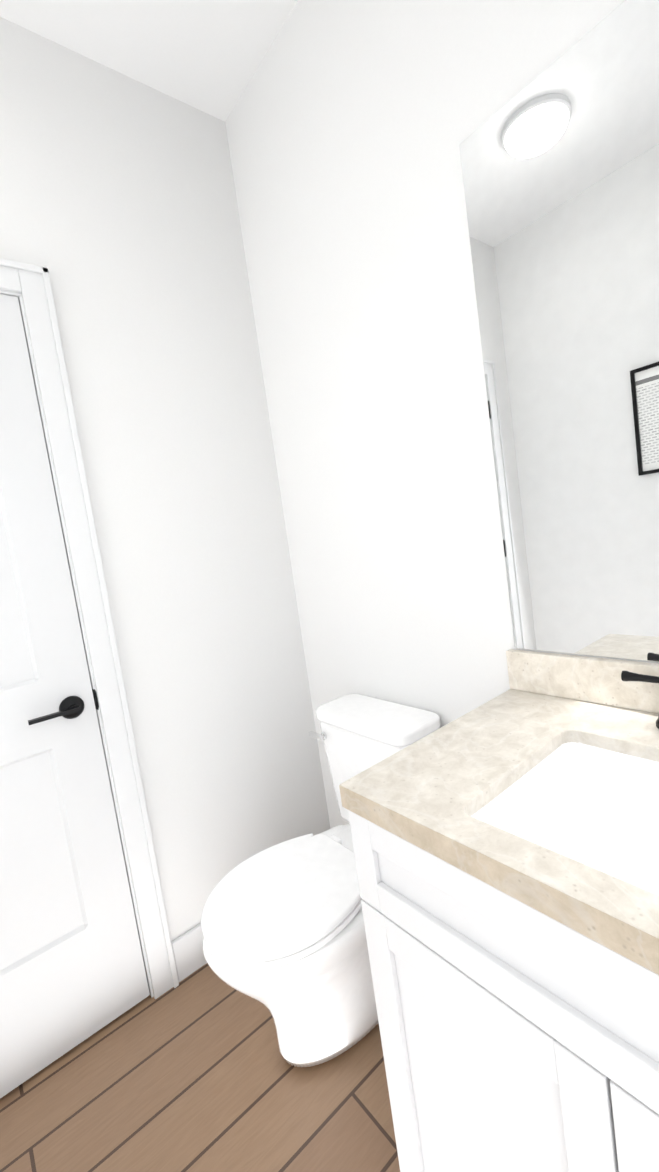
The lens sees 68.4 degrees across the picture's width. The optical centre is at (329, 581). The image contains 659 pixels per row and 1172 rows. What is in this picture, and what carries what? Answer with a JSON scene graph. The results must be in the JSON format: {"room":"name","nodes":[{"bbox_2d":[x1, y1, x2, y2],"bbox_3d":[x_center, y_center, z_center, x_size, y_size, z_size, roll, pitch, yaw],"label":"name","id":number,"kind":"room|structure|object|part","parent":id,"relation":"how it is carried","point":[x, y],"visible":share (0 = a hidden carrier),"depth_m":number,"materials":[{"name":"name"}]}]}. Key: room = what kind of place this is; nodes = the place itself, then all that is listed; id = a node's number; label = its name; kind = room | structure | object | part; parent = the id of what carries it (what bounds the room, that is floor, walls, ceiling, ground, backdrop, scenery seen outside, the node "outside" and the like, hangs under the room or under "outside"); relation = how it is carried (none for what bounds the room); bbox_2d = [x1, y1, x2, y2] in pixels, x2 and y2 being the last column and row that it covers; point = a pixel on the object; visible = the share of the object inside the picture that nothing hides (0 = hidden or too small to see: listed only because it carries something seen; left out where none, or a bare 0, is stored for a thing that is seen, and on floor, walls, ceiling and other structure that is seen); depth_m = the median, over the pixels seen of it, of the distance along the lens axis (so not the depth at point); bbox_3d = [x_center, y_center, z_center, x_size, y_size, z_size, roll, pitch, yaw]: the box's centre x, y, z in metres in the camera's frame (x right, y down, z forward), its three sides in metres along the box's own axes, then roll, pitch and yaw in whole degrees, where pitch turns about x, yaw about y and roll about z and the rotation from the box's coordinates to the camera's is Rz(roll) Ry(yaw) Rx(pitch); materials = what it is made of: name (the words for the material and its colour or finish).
{"room":"bathroom","nodes":[
{"label":"bathroom","id":0,"kind":"room"},
{"bbox_2d":[0,0,297,121],"bbox_3d":[-0.480,-1.496,0.494,1.910,0.060,1.930,-12,6,-38],"label":"ceiling","id":1,"kind":"structure","parent":0,"point":[206,56],"depth_m":1.38,"materials":[{"name":"paint"}]},
{"bbox_2d":[0,17,329,941],"bbox_3d":[-0.964,-0.083,1.472,1.670,2.760,0.500,-12,6,-38],"label":"wall","id":2,"kind":"structure","parent":0,"point":[118,213],"depth_m":1.53,"materials":[{"name":"paint"}]},
{"bbox_2d":[0,294,149,1097],"bbox_3d":[-0.965,0.304,1.166,0.709,2.025,0.125,-12,6,-38],"label":"door","id":3,"kind":"structure","parent":2,"relation":"in","point":[72,972],"depth_m":1.30,"materials":[{"name":"paint"}]},
{"bbox_3d":[-0.973,0.253,1.161,0.709,1.659,0.125,-12,6,-38],"label":"far door hardware","id":4,"kind":"part","parent":3,"relation":"part of","materials":[{"name":"black metal"}]},
{"bbox_2d":[0,258,178,998],"bbox_3d":[-0.986,0.270,1.188,0.862,2.118,0.142,-12,6,-38],"label":"door frame","id":5,"kind":"structure","parent":2,"relation":"attached to","point":[29,286],"depth_m":1.37,"materials":[{"name":"paint"}]},
{"bbox_2d":[92,689,98,709],"bbox_3d":[-0.674,0.337,1.393,0.006,0.060,0.036,-12,6,-38],"label":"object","id":6,"kind":"structure","parent":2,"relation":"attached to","point":[95,699],"depth_m":1.38,"materials":[{"name":"black metal"}]},
{"bbox_2d":[171,923,206,981],"bbox_3d":[-0.235,1.127,1.693,0.633,0.130,0.014,-12,6,-38],"label":"baseboard","id":7,"kind":"structure","parent":2,"relation":"attached to","point":[189,956],"depth_m":1.51,"materials":[{"name":"paint"}]},
{"bbox_2d":[0,963,399,1171],"bbox_3d":[0.415,1.269,0.113,1.910,0.060,3.530,-12,6,-38],"label":"floor","id":8,"kind":"structure","parent":0,"point":[195,1071],"depth_m":1.17,"materials":[{"name":"brown wood"}]},
{"bbox_2d":[201,694,440,1066],"bbox_3d":[-0.014,0.804,1.311,0.687,0.770,0.402,-12,6,-38],"label":"toilet","id":9,"kind":"object","parent":8,"relation":"on","point":[284,934],"visible":0.75,"depth_m":1.19,"materials":[{"name":"ceramic"}]},
{"bbox_3d":[-0.104,0.793,1.233,0.442,0.039,0.366,-12,6,-38],"label":"seat lid","id":10,"kind":"part","parent":9,"relation":"part of","materials":[{"name":"plastic"}]},
{"bbox_3d":[-0.037,0.480,1.515,0.022,0.024,0.067,-12,6,-38],"label":"flush lever","id":11,"kind":"part","parent":9,"relation":"part of","materials":[{"name":"silver metal"}]},
{"bbox_3d":[0.131,0.400,1.431,0.183,0.034,0.392,-12,6,-38],"label":"tank lid","id":12,"kind":"part","parent":9,"relation":"part of","materials":[{"name":"ceramic"}]},
{"bbox_2d":[339,649,658,1171],"bbox_3d":[0.526,0.618,0.701,0.554,1.091,0.805,-12,6,-38],"label":"bathroom vanity","id":13,"kind":"object","parent":8,"relation":"on","point":[506,849],"visible":1,"depth_m":0.71,"materials":[{"name":"paint"}]},
{"bbox_2d":[621,649,658,748],"bbox_3d":[0.581,0.158,0.766,0.153,0.211,0.254,-12,6,-38],"label":"faucet","id":14,"kind":"object","parent":13,"relation":"on","point":[638,730],"depth_m":0.86,"materials":[{"name":"black metal"}]},
{"bbox_2d":[225,0,658,828],"bbox_3d":[0.407,-0.252,1.169,0.120,2.760,1.930,-12,6,-38],"label":"wall","id":15,"kind":"structure","parent":0,"point":[351,124],"depth_m":1.30,"materials":[{"name":"paint"}]},
{"bbox_2d":[459,0,658,661],"bbox_3d":[0.601,-0.399,0.785,0.005,1.109,0.778,-12,6,-38],"label":"mirror","id":16,"kind":"object","parent":15,"relation":"attached to","point":[560,162],"visible":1,"depth_m":0.93,"materials":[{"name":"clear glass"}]}
]}

